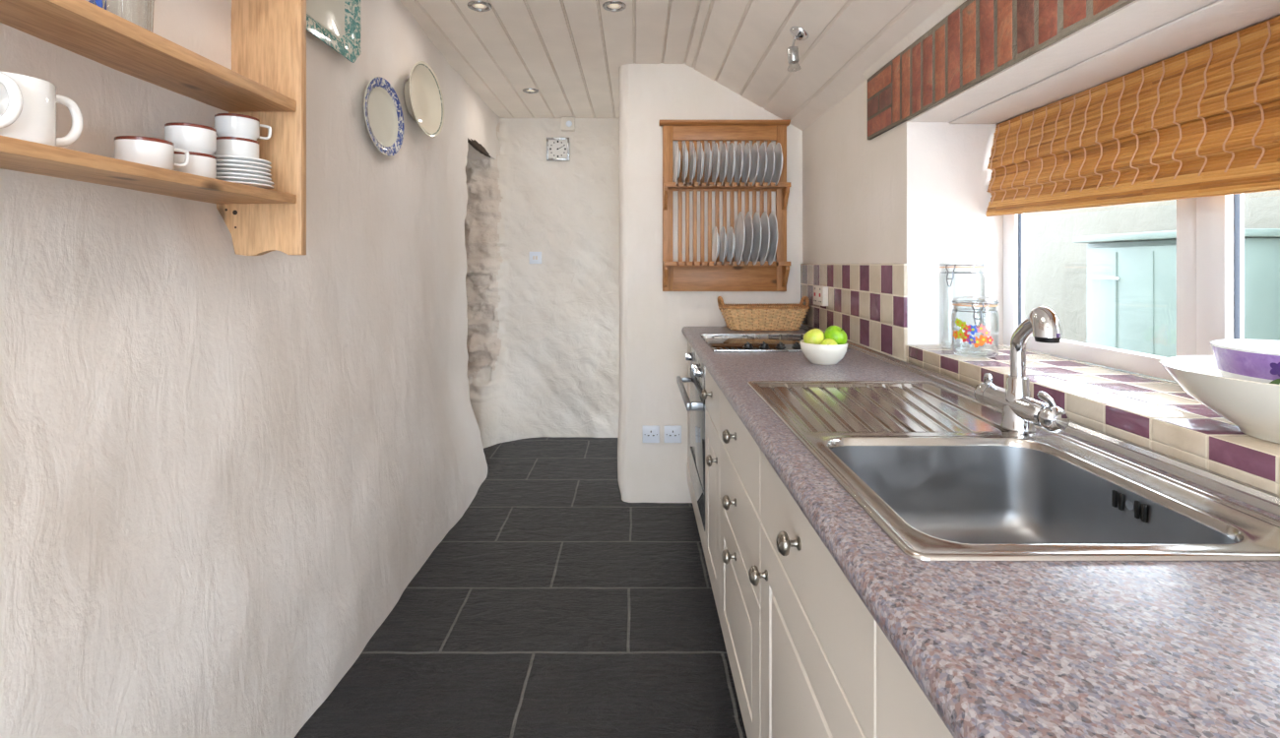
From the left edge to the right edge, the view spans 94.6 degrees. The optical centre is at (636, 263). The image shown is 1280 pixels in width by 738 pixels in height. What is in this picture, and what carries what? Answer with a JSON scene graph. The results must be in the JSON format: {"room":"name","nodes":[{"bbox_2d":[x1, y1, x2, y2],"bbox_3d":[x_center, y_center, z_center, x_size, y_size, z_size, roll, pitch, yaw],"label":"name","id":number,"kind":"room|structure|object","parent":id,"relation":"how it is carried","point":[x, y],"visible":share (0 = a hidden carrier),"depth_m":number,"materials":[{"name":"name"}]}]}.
{"room":"kitchen","nodes":[
{"label":"kitchen","id":0,"kind":"room"},
{"bbox_2d":[0,0,500,737],"bbox_3d":[-1.261,0.035,1.350,0.824,2.400,6.100,0,0,0],"label":"wall","id":1,"kind":"structure","parent":0,"point":[223,473],"depth_m":1.29,"materials":[{"name":"paint"}]},
{"bbox_2d":[0,0,306,255],"bbox_3d":[-0.866,-0.490,0.823,0.204,0.950,1.094,0,0,0],"label":"wall shelf","id":2,"kind":"object","parent":1,"relation":"attached to","point":[266,81],"visible":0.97,"depth_m":1.19,"materials":[{"name":"brown wood"}]},
{"bbox_2d":[0,72,22,128],"bbox_3d":[-0.841,-0.204,0.716,0.093,0.094,0.105,0,0,0],"label":"mug","id":3,"kind":"object","parent":2,"relation":"on","point":[13,111],"visible":1,"depth_m":0.76,"materials":[{"name":"ceramic"}]},
{"bbox_2d":[0,71,83,146],"bbox_3d":[-0.850,-0.204,0.823,0.084,0.094,0.118,0,0,0],"label":"mug","id":4,"kind":"object","parent":2,"relation":"on","point":[36,121],"visible":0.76,"depth_m":0.80,"materials":[{"name":"ceramic"}]},
{"bbox_2d":[88,0,106,9],"bbox_3d":[-0.850,-0.430,0.895,0.070,0.116,0.071,0,0,0],"label":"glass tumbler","id":5,"kind":"object","parent":2,"relation":"on","point":[99,3],"visible":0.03,"depth_m":0.91,"materials":[{"name":"glass"}]},
{"bbox_2d":[102,0,154,32],"bbox_3d":[-0.848,-0.435,0.985,0.073,0.126,0.073,0,0,0],"label":"glass tumbler","id":6,"kind":"object","parent":2,"relation":"on","point":[151,0],"visible":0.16,"depth_m":1.01,"materials":[{"name":"clear glass"}]},
{"bbox_2d":[114,135,189,170],"bbox_3d":[-0.850,-0.185,1.033,0.080,0.056,0.102,0,0,0],"label":"cup","id":7,"kind":"object","parent":2,"relation":"on","point":[159,153],"visible":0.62,"depth_m":0.99,"materials":[{"name":"white ceramic"}]},
{"bbox_2d":[173,151,216,179],"bbox_3d":[-0.867,-0.183,1.136,0.103,0.052,0.080,0,0,0],"label":"cup","id":8,"kind":"object","parent":2,"relation":"on","point":[202,164],"visible":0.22,"depth_m":1.11,"materials":[{"name":"white ceramic"}]},
{"bbox_2d":[164,122,216,155],"bbox_3d":[-0.866,-0.236,1.135,0.102,0.052,0.080,0,0,0],"label":"cup","id":9,"kind":"object","parent":8,"relation":"on","point":[196,138],"visible":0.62,"depth_m":1.10,"materials":[{"name":"white ceramic"}]},
{"bbox_2d":[229,181,274,190],"bbox_3d":[-0.850,-0.163,1.262,0.133,0.012,0.133,0,0,0],"label":"saucer","id":10,"kind":"object","parent":2,"relation":"on","point":[259,185],"visible":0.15,"depth_m":1.24,"materials":[{"name":"white ceramic"}]},
{"bbox_2d":[216,176,274,185],"bbox_3d":[-0.850,-0.172,1.262,0.133,0.012,0.133,0,0,0],"label":"saucer","id":11,"kind":"object","parent":10,"relation":"on","point":[225,178],"visible":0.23,"depth_m":1.22,"materials":[{"name":"white ceramic"}]},
{"bbox_2d":[216,172,271,181],"bbox_3d":[-0.850,-0.180,1.262,0.123,0.012,0.123,0,0,0],"label":"saucer","id":12,"kind":"object","parent":11,"relation":"on","point":[233,174],"visible":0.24,"depth_m":1.22,"materials":[{"name":"white ceramic"}]},
{"bbox_2d":[216,168,271,177],"bbox_3d":[-0.849,-0.189,1.262,0.123,0.012,0.123,0,0,0],"label":"saucer","id":13,"kind":"object","parent":12,"relation":"on","point":[235,170],"visible":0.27,"depth_m":1.22,"materials":[{"name":"white ceramic"}]},
{"bbox_2d":[216,163,271,173],"bbox_3d":[-0.851,-0.198,1.262,0.123,0.012,0.123,0,0,0],"label":"saucer","id":14,"kind":"object","parent":13,"relation":"on","point":[219,165],"visible":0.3,"depth_m":1.22,"materials":[{"name":"white ceramic"}]},
{"bbox_2d":[216,159,271,169],"bbox_3d":[-0.850,-0.207,1.263,0.123,0.012,0.123,0,0,0],"label":"saucer","id":15,"kind":"object","parent":14,"relation":"on","point":[230,161],"visible":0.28,"depth_m":1.22,"materials":[{"name":"white ceramic"}]},
{"bbox_2d":[213,154,271,165],"bbox_3d":[-0.851,-0.216,1.262,0.123,0.012,0.123,0,0,0],"label":"saucer","id":16,"kind":"object","parent":15,"relation":"on","point":[219,157],"visible":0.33,"depth_m":1.22,"materials":[{"name":"white ceramic"}]},
{"bbox_2d":[214,136,258,158],"bbox_3d":[-0.857,-0.240,1.267,0.090,0.048,0.090,0,0,0],"label":"cup","id":17,"kind":"object","parent":16,"relation":"on","point":[225,146],"visible":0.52,"depth_m":1.23,"materials":[{"name":"white ceramic"}]},
{"bbox_2d":[214,113,271,140],"bbox_3d":[-0.850,-0.288,1.269,0.080,0.048,0.098,0,0,0],"label":"cup","id":18,"kind":"object","parent":17,"relation":"on","point":[225,124],"visible":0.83,"depth_m":1.23,"materials":[{"name":"white ceramic"}]},
{"bbox_2d":[306,0,360,63],"bbox_3d":[-0.904,-0.797,1.705,0.028,0.330,0.416,0,0,0],"label":"platter","id":19,"kind":"object","parent":1,"relation":"attached to","point":[337,23],"visible":0.91,"depth_m":1.79,"materials":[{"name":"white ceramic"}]},
{"bbox_2d":[363,76,404,156],"bbox_3d":[-0.911,-0.525,2.120,0.028,0.272,0.336,0,0,0],"label":"plate","id":20,"kind":"object","parent":1,"relation":"attached to","point":[383,112],"visible":1,"depth_m":2.14,"materials":[{"name":"white ceramic"}]},
{"bbox_2d":[403,61,444,137],"bbox_3d":[-0.897,-0.685,2.475,0.056,0.300,0.408,0,0,0],"label":"serving dish","id":21,"kind":"object","parent":1,"relation":"attached to","point":[423,98],"visible":1,"depth_m":2.53,"materials":[{"name":"beige ceramic"}]},
{"bbox_2d":[467,138,491,157],"bbox_3d":[-0.978,-0.724,3.670,0.040,0.053,0.601,0,0,0],"label":"lintel","id":22,"kind":"object","parent":1,"relation":"attached to","point":[474,144],"visible":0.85,"depth_m":3.62,"materials":[{"name":"brown wood"}]},
{"bbox_2d":[294,437,747,737],"bbox_3d":[-0.200,1.275,1.340,3.000,0.080,6.320,0,0,0],"label":"floor","id":23,"kind":"structure","parent":0,"point":[556,606],"depth_m":1.99,"materials":[{"name":"tile"}]},
{"bbox_2d":[687,340,691,469],"bbox_3d":[0.553,0.694,2.944,0.574,0.654,0.202,0,0,0],"label":"filler panel","id":24,"kind":"object","parent":23,"relation":"on","point":[688,344],"visible":0.11,"depth_m":2.98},
{"bbox_2d":[676,345,705,531],"bbox_3d":[0.497,0.695,2.543,0.606,0.648,0.594,0,0,0],"label":"oven","id":25,"kind":"object","parent":23,"relation":"on","point":[695,406],"visible":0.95,"depth_m":2.45,"materials":[{"name":"silver metal"}]},
{"bbox_2d":[687,462,704,556],"bbox_3d":[0.551,1.073,2.643,0.578,0.100,0.803,0,0,0],"label":"panel","id":26,"kind":"object","parent":23,"relation":"on","point":[689,482],"visible":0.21,"depth_m":2.55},
{"bbox_2d":[701,367,720,619],"bbox_3d":[0.533,0.746,2.043,0.614,0.758,0.393,0,0,0],"label":"base cabinet","id":27,"kind":"object","parent":23,"relation":"on","point":[710,394],"visible":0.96,"depth_m":2.01,"materials":[{"name":"beige wood"}]},
{"bbox_2d":[719,389,761,737],"bbox_3d":[0.533,0.746,1.546,0.614,0.758,0.599,0,0,0],"label":"base cabinet","id":28,"kind":"object","parent":23,"relation":"on","point":[739,454],"visible":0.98,"depth_m":1.47,"materials":[{"name":"beige wood"}]},
{"bbox_2d":[748,449,877,737],"bbox_3d":[0.533,0.746,0.946,0.614,0.758,0.599,0,0,0],"label":"base cabinet","id":29,"kind":"object","parent":23,"relation":"on","point":[818,639],"visible":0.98,"depth_m":0.92,"materials":[{"name":"beige wood"}]},
{"bbox_2d":[877,625,953,737],"bbox_3d":[0.533,0.746,0.346,0.614,0.758,0.599,0,0,0],"label":"base cabinet","id":30,"kind":"object","parent":23,"relation":"on","point":[904,711],"visible":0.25,"depth_m":0.59,"materials":[{"name":"beige wood"}]},
{"bbox_2d":[681,323,1279,737],"bbox_3d":[0.543,0.337,1.542,0.614,0.056,3.025,0,0,0],"label":"countertop","id":31,"kind":"structure","parent":30,"relation":"on","point":[997,649],"depth_m":0.55,"materials":[{"name":"stone"}]},
{"bbox_2d":[717,296,809,330],"bbox_3d":[0.627,0.242,2.925,0.442,0.165,0.217,0,0,0],"label":"wicker basket","id":32,"kind":"object","parent":31,"relation":"on","point":[737,317],"visible":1,"depth_m":2.83,"materials":[{"name":"brown wicker"}]},
{"bbox_2d":[700,333,850,351],"bbox_3d":[0.538,0.311,2.422,0.503,0.026,0.495,0,0,0],"label":"cooktop","id":33,"kind":"object","parent":31,"relation":"in","point":[716,342],"visible":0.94,"depth_m":2.41,"materials":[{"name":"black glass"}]},
{"bbox_2d":[799,339,847,365],"bbox_3d":[0.613,0.290,1.930,0.151,0.070,0.151,0,0,0],"label":"fruit bowl","id":34,"kind":"object","parent":31,"relation":"on","point":[820,354],"visible":0.9,"depth_m":1.87,"materials":[{"name":"beige ceramic"}]},
{"bbox_2d":[803,328,825,344],"bbox_3d":[0.582,0.244,1.935,0.067,0.064,0.067,0,0,0],"label":"apple","id":35,"kind":"object","parent":34,"relation":"in","point":[815,336],"visible":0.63,"depth_m":1.91,"materials":[{"name":"yellow food"}]},
{"bbox_2d":[820,338,837,344],"bbox_3d":[0.617,0.268,1.889,0.057,0.057,0.055,0,0,0],"label":"apple","id":36,"kind":"object","parent":34,"relation":"in","point":[827,341],"visible":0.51,"depth_m":1.88,"materials":[{"name":"yellow food"}]},
{"bbox_2d":[824,325,847,344],"bbox_3d":[0.654,0.239,1.935,0.073,0.072,0.074,0,0,0],"label":"apple","id":37,"kind":"object","parent":34,"relation":"in","point":[835,333],"visible":0.69,"depth_m":1.91,"materials":[{"name":"green food"}]},
{"bbox_2d":[747,381,1279,561],"bbox_3d":[0.551,0.408,1.127,0.503,0.179,0.966,0,0,0],"label":"sink","id":38,"kind":"object","parent":31,"relation":"in","point":[935,468],"visible":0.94,"depth_m":1.06,"materials":[{"name":"silver metal"}]},
{"bbox_2d":[973,306,1069,433],"bbox_3d":[0.740,0.199,1.132,0.089,0.246,0.246,0,0,0],"label":"mixer tap","id":39,"kind":"object","parent":31,"relation":"on","point":[1020,413],"visible":1,"depth_m":1.13,"materials":[{"name":"silver metal"}]},
{"bbox_2d":[464,116,619,448],"bbox_3d":[-0.353,0.055,4.136,2.709,2.400,0.273,0,0,-5],"label":"wall","id":40,"kind":"structure","parent":0,"point":[543,340],"depth_m":4.19,"materials":[{"name":"paint"}]},
{"bbox_2d":[529,252,541,263],"bbox_3d":[-0.714,-0.042,4.197,0.086,0.086,0.026,0,0,0],"label":"light switch","id":41,"kind":"object","parent":40,"relation":"attached to","point":[535,257],"visible":1,"depth_m":4.19,"materials":[{"name":"white plastic"}]},
{"bbox_2d":[546,137,569,160],"bbox_3d":[-0.553,-0.811,4.181,0.160,0.160,0.036,0,0,0],"label":"wall clock","id":42,"kind":"object","parent":40,"relation":"attached to","point":[557,149],"visible":1,"depth_m":4.17,"materials":[{"name":"silver metal"}]},
{"bbox_2d":[561,117,575,131],"bbox_3d":[-0.483,-0.987,4.179,0.094,0.094,0.048,0,0,0],"label":"wall sensor","id":43,"kind":"object","parent":40,"relation":"attached to","point":[567,123],"visible":1,"depth_m":4.16,"materials":[{"name":"beige plastic"}]},
{"bbox_2d":[400,0,948,130],"bbox_3d":[-0.190,-0.787,1.340,3.060,0.736,6.320,0,0,0],"label":"ceiling","id":44,"kind":"structure","parent":0,"point":[573,52],"depth_m":2.58,"materials":[{"name":"white wood"}]},
{"bbox_2d":[467,0,491,11],"bbox_3d":[-0.628,-1.035,2.370,0.094,0.012,0.094,0,0,0],"label":"recessed light","id":45,"kind":"object","parent":44,"relation":"in","point":[478,3],"visible":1,"depth_m":2.36,"materials":[{"name":"silver metal"}]},
{"bbox_2d":[522,88,538,93],"bbox_3d":[-0.630,-1.035,3.530,0.094,0.012,0.094,0,0,0],"label":"recessed light","id":46,"kind":"object","parent":44,"relation":"in","point":[530,91],"visible":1,"depth_m":3.52,"materials":[{"name":"silver metal"}]},
{"bbox_2d":[602,0,626,11],"bbox_3d":[-0.087,-1.035,2.370,0.094,0.012,0.094,0,0,0],"label":"recessed light","id":47,"kind":"object","parent":44,"relation":"in","point":[613,3],"visible":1,"depth_m":2.36,"materials":[{"name":"silver metal"}]},
{"bbox_2d":[786,26,808,69],"bbox_3d":[0.586,-0.779,2.142,0.081,0.163,0.080,0,0,0],"label":"spotlight","id":48,"kind":"object","parent":44,"relation":"attached to","point":[799,33],"visible":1,"depth_m":2.12,"materials":[{"name":"silver metal"}]},
{"bbox_2d":[617,63,802,503],"bbox_3d":[0.426,0.045,3.147,1.049,2.400,0.206,0,0,0],"label":"wall partition","id":49,"kind":"structure","parent":0,"point":[653,345],"depth_m":3.06,"materials":[{"name":"beige paint"}]},
{"bbox_2d":[642,425,659,443],"bbox_3d":[0.077,0.878,3.039,0.088,0.088,0.016,0,0,0],"label":"wall socket","id":50,"kind":"object","parent":49,"relation":"attached to","point":[651,433],"visible":1,"depth_m":3.03,"materials":[{"name":"white plastic"}]},
{"bbox_2d":[664,425,681,443],"bbox_3d":[0.189,0.878,3.039,0.088,0.088,0.016,0,0,0],"label":"wall socket","id":51,"kind":"object","parent":49,"relation":"attached to","point":[672,433],"visible":1,"depth_m":3.03,"materials":[{"name":"white plastic"}]},
{"bbox_2d":[658,120,790,291],"bbox_3d":[0.452,-0.295,2.991,0.665,0.872,0.110,0,0,0],"label":"plate rack","id":52,"kind":"object","parent":49,"relation":"attached to","point":[679,276],"visible":0.94,"depth_m":3.02,"materials":[{"name":"brown wood"}]},
{"bbox_2d":[674,142,680,185],"bbox_3d":[0.205,-0.492,2.922,0.024,0.210,0.211,0,0,0],"label":"dinner plate","id":53,"kind":"object","parent":52,"relation":"on","point":[677,152],"visible":0.99,"depth_m":2.88,"materials":[{"name":"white ceramic"}]},
{"bbox_2d":[682,142,688,186],"bbox_3d":[0.244,-0.492,2.922,0.024,0.210,0.211,0,0,0],"label":"dinner plate","id":54,"kind":"object","parent":52,"relation":"on","point":[685,152],"visible":0.98,"depth_m":2.94,"materials":[{"name":"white ceramic"}]},
{"bbox_2d":[689,142,696,186],"bbox_3d":[0.282,-0.492,2.922,0.024,0.210,0.211,0,0,0],"label":"dinner plate","id":55,"kind":"object","parent":52,"relation":"on","point":[692,167],"visible":0.99,"depth_m":2.95,"materials":[{"name":"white ceramic"}]},
{"bbox_2d":[697,142,703,186],"bbox_3d":[0.320,-0.492,2.922,0.024,0.210,0.211,0,0,0],"label":"dinner plate","id":56,"kind":"object","parent":52,"relation":"on","point":[700,162],"visible":1,"depth_m":2.96,"materials":[{"name":"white ceramic"}]},
{"bbox_2d":[704,142,711,186],"bbox_3d":[0.358,-0.492,2.922,0.024,0.210,0.211,0,0,0],"label":"dinner plate","id":57,"kind":"object","parent":52,"relation":"on","point":[708,158],"visible":0.97,"depth_m":2.95,"materials":[{"name":"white ceramic"}]},
{"bbox_2d":[711,142,719,185],"bbox_3d":[0.397,-0.492,2.922,0.024,0.210,0.211,0,0,0],"label":"dinner plate","id":58,"kind":"object","parent":52,"relation":"on","point":[716,155],"visible":0.98,"depth_m":2.95,"materials":[{"name":"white ceramic"}]},
{"bbox_2d":[711,226,719,264],"bbox_3d":[0.397,-0.089,2.931,0.023,0.192,0.193,0,0,0],"label":"dinner plate","id":59,"kind":"object","parent":52,"relation":"on","point":[716,238],"visible":1,"depth_m":2.96,"materials":[{"name":"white ceramic"}]},
{"bbox_2d":[719,142,727,186],"bbox_3d":[0.435,-0.492,2.922,0.024,0.210,0.211,0,0,0],"label":"dinner plate","id":60,"kind":"object","parent":52,"relation":"on","point":[724,154],"visible":0.96,"depth_m":2.95,"materials":[{"name":"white ceramic"}]},
{"bbox_2d":[719,226,727,264],"bbox_3d":[0.435,-0.089,2.931,0.023,0.192,0.193,0,0,0],"label":"dinner plate","id":61,"kind":"object","parent":52,"relation":"on","point":[723,239],"visible":0.99,"depth_m":2.96,"materials":[{"name":"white ceramic"}]},
{"bbox_2d":[663,261,790,265],"bbox_3d":[0.456,0.000,2.980,0.630,0.022,0.088,0,0,0],"label":"shelf","id":62,"kind":"object","parent":52,"relation":"attached to","point":[665,263],"depth_m":2.94,"materials":[{"name":"brown wood"}]},
{"bbox_2d":[663,182,790,189],"bbox_3d":[0.456,-0.394,2.980,0.630,0.022,0.088,0,0,0],"label":"shelf","id":63,"kind":"object","parent":52,"relation":"attached to","point":[667,185],"depth_m":2.94,"materials":[{"name":"brown wood"}]},
{"bbox_2d":[726,142,735,186],"bbox_3d":[0.473,-0.492,2.922,0.024,0.210,0.211,0,0,0],"label":"dinner plate","id":64,"kind":"object","parent":52,"relation":"on","point":[732,154],"visible":0.98,"depth_m":2.95,"materials":[{"name":"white ceramic"}]},
{"bbox_2d":[726,226,735,264],"bbox_3d":[0.473,-0.089,2.931,0.023,0.192,0.193,0,0,0],"label":"dinner plate","id":65,"kind":"object","parent":52,"relation":"on","point":[731,236],"visible":0.98,"depth_m":2.96,"materials":[{"name":"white ceramic"}]},
{"bbox_2d":[734,142,743,186],"bbox_3d":[0.511,-0.492,2.922,0.024,0.210,0.211,0,0,0],"label":"dinner plate","id":66,"kind":"object","parent":52,"relation":"on","point":[739,154],"visible":0.94,"depth_m":2.94,"materials":[{"name":"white ceramic"}]},
{"bbox_2d":[734,211,745,264],"bbox_3d":[0.511,-0.124,2.896,0.026,0.262,0.263,0,0,0],"label":"dinner plate","id":67,"kind":"object","parent":52,"relation":"on","point":[739,233],"visible":0.98,"depth_m":2.92,"materials":[{"name":"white ceramic"}]},
{"bbox_2d":[741,142,751,186],"bbox_3d":[0.549,-0.492,2.922,0.024,0.210,0.211,0,0,0],"label":"dinner plate","id":68,"kind":"object","parent":52,"relation":"on","point":[746,153],"visible":0.93,"depth_m":2.94,"materials":[{"name":"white ceramic"}]},
{"bbox_2d":[742,211,753,264],"bbox_3d":[0.550,-0.124,2.896,0.026,0.262,0.263,0,0,0],"label":"dinner plate","id":69,"kind":"object","parent":52,"relation":"on","point":[748,244],"visible":0.89,"depth_m":2.91,"materials":[{"name":"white ceramic"}]},
{"bbox_2d":[749,142,759,186],"bbox_3d":[0.588,-0.492,2.922,0.024,0.210,0.211,0,0,0],"label":"dinner plate","id":70,"kind":"object","parent":52,"relation":"on","point":[754,152],"visible":0.91,"depth_m":2.94,"materials":[{"name":"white ceramic"}]},
{"bbox_2d":[750,211,762,264],"bbox_3d":[0.589,-0.124,2.896,0.026,0.262,0.263,0,0,0],"label":"dinner plate","id":71,"kind":"object","parent":52,"relation":"on","point":[757,232],"visible":0.9,"depth_m":2.90,"materials":[{"name":"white ceramic"}]},
{"bbox_2d":[757,142,767,186],"bbox_3d":[0.626,-0.492,2.922,0.024,0.210,0.211,0,0,0],"label":"dinner plate","id":72,"kind":"object","parent":52,"relation":"on","point":[762,151],"visible":0.91,"depth_m":2.94,"materials":[{"name":"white ceramic"}]},
{"bbox_2d":[758,211,769,264],"bbox_3d":[0.628,-0.124,2.896,0.026,0.262,0.263,0,0,0],"label":"dinner plate","id":73,"kind":"object","parent":52,"relation":"on","point":[765,240],"visible":0.86,"depth_m":2.90,"materials":[{"name":"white ceramic"}]},
{"bbox_2d":[764,142,774,186],"bbox_3d":[0.664,-0.492,2.922,0.024,0.210,0.211,0,0,0],"label":"dinner plate","id":74,"kind":"object","parent":52,"relation":"on","point":[770,150],"visible":0.93,"depth_m":2.94,"materials":[{"name":"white ceramic"}]},
{"bbox_2d":[766,211,777,264],"bbox_3d":[0.668,-0.124,2.896,0.026,0.262,0.263,0,0,0],"label":"dinner plate","id":75,"kind":"object","parent":52,"relation":"on","point":[773,224],"visible":0.83,"depth_m":2.90,"materials":[{"name":"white ceramic"}]},
{"bbox_2d":[771,142,782,186],"bbox_3d":[0.702,-0.492,2.922,0.024,0.210,0.211,0,0,0],"label":"dinner plate","id":76,"kind":"object","parent":52,"relation":"on","point":[778,149],"visible":0.93,"depth_m":2.93,"materials":[{"name":"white ceramic"}]},
{"bbox_2d":[802,0,1279,497],"bbox_3d":[1.034,0.085,1.400,0.344,2.300,6.200,0,0,0],"label":"wall","id":77,"kind":"structure","parent":0,"point":[915,194],"depth_m":1.88,"materials":[{"name":"beige paint"}]},
{"bbox_2d":[813,285,828,306],"bbox_3d":[0.837,0.145,2.688,0.029,0.088,0.147,0,0,0],"label":"double socket","id":78,"kind":"object","parent":77,"relation":"attached to","point":[820,293],"visible":1,"depth_m":2.64,"materials":[{"name":"beige plastic"}]},
{"bbox_2d":[800,263,907,361],"bbox_3d":[0.858,0.154,2.469,0.012,0.311,1.179,0,0,0],"label":"backsplash","id":79,"kind":"structure","parent":77,"relation":"attached to","point":[869,301],"depth_m":2.21,"materials":[{"name":"tile"}]},
{"bbox_2d":[862,0,966,79],"bbox_3d":[0.857,-0.698,1.240,0.050,0.055,1.880,0,0,0],"label":"trim","id":80,"kind":"structure","parent":77,"relation":"attached to","point":[949,6],"depth_m":1.78,"materials":[{"name":"beige paint"}]},
{"bbox_2d":[867,0,1135,139],"bbox_3d":[0.870,-0.566,1.236,0.045,0.222,1.872,0,0,0],"label":"brick lintel","id":81,"kind":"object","parent":77,"relation":"attached to","point":[979,39],"depth_m":1.52,"materials":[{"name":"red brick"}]},
{"bbox_2d":[905,344,1279,496],"bbox_3d":[1.015,0.284,1.249,0.314,0.054,1.258,0,0,0],"label":"windowsill","id":82,"kind":"structure","parent":77,"relation":"on","point":[1155,415],"depth_m":1.10,"materials":[{"name":"tile"}]},
{"bbox_2d":[939,258,985,351],"bbox_3d":[0.989,0.122,1.795,0.126,0.271,0.125,0,0,0],"label":"jar","id":83,"kind":"object","parent":82,"relation":"on","point":[948,347],"visible":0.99,"depth_m":1.77,"materials":[{"name":"clear glass"}]},
{"bbox_2d":[951,295,998,358],"bbox_3d":[0.948,0.174,1.652,0.118,0.167,0.123,0,0,0],"label":"jar","id":84,"kind":"object","parent":82,"relation":"on","point":[984,339],"visible":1,"depth_m":1.62,"materials":[{"name":"clear glass"}]},
{"bbox_2d":[953,318,993,347],"bbox_3d":[0.920,0.189,1.618,0.098,0.076,0.027,0,0,37],"label":"print","id":85,"kind":"object","parent":84,"relation":"attached to","point":[984,339],"depth_m":1.61},
{"bbox_2d":[1158,355,1279,444],"bbox_3d":[0.985,0.208,0.862,0.332,0.098,0.332,0,0,0],"label":"serving bowl","id":86,"kind":"object","parent":82,"relation":"on","point":[1253,407],"visible":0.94,"depth_m":0.85,"materials":[{"name":"beige ceramic"}]},
{"bbox_2d":[1209,339,1279,384],"bbox_3d":[0.992,0.180,0.862,0.223,0.112,0.223,0,0,0],"label":"patterned bowl","id":87,"kind":"object","parent":86,"relation":"in","point":[1255,360],"visible":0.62,"depth_m":0.87,"materials":[{"name":"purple ceramic"}]},
{"bbox_2d":[949,0,1279,124],"bbox_3d":[1.070,-0.447,1.250,0.156,0.006,1.251,0,0,0],"label":"trim","id":88,"kind":"structure","parent":77,"relation":"attached to","point":[1216,20],"depth_m":1.25,"materials":[{"name":"white paint"}]},
{"bbox_2d":[1003,193,1244,382],"bbox_3d":[1.175,-0.097,1.250,0.048,0.708,1.256,0,0,0],"label":"window","id":89,"kind":"structure","parent":77,"relation":"in","point":[1210,230],"depth_m":1.24,"materials":[{"name":"white plastic"}]},
{"bbox_2d":[985,14,1279,216],"bbox_3d":[1.134,-0.280,1.253,0.059,0.326,1.236,0,0,0],"label":"bamboo blind","id":90,"kind":"object","parent":77,"relation":"attached to","point":[1203,120],"visible":1,"depth_m":1.27,"materials":[{"name":"brown wood"}]},
{"bbox_2d":[1024,190,1279,363],"bbox_3d":[2.755,0.360,3.350,0.190,1.930,6.300,0,0,0],"label":"wall","id":91,"kind":"structure","parent":0,"point":[1056,267],"depth_m":3.58,"materials":[{"name":"white paint"}]},
{"label":"outside","id":92,"kind":"structure","parent":0,"visible":0},
{"bbox_3d":[1.750,1.405,0.500,10.500,0.160,15.000,0,0,0],"label":"ground","id":93,"kind":"structure","parent":92,"visible":0},
{"bbox_2d":[1072,228,1279,383],"bbox_3d":[2.442,0.593,2.690,0.396,1.465,0.720,0,0,0],"label":"shed","id":94,"kind":"object","parent":93,"relation":"on","point":[1131,278],"visible":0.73,"depth_m":2.62,"materials":[{"name":"teal paint"}]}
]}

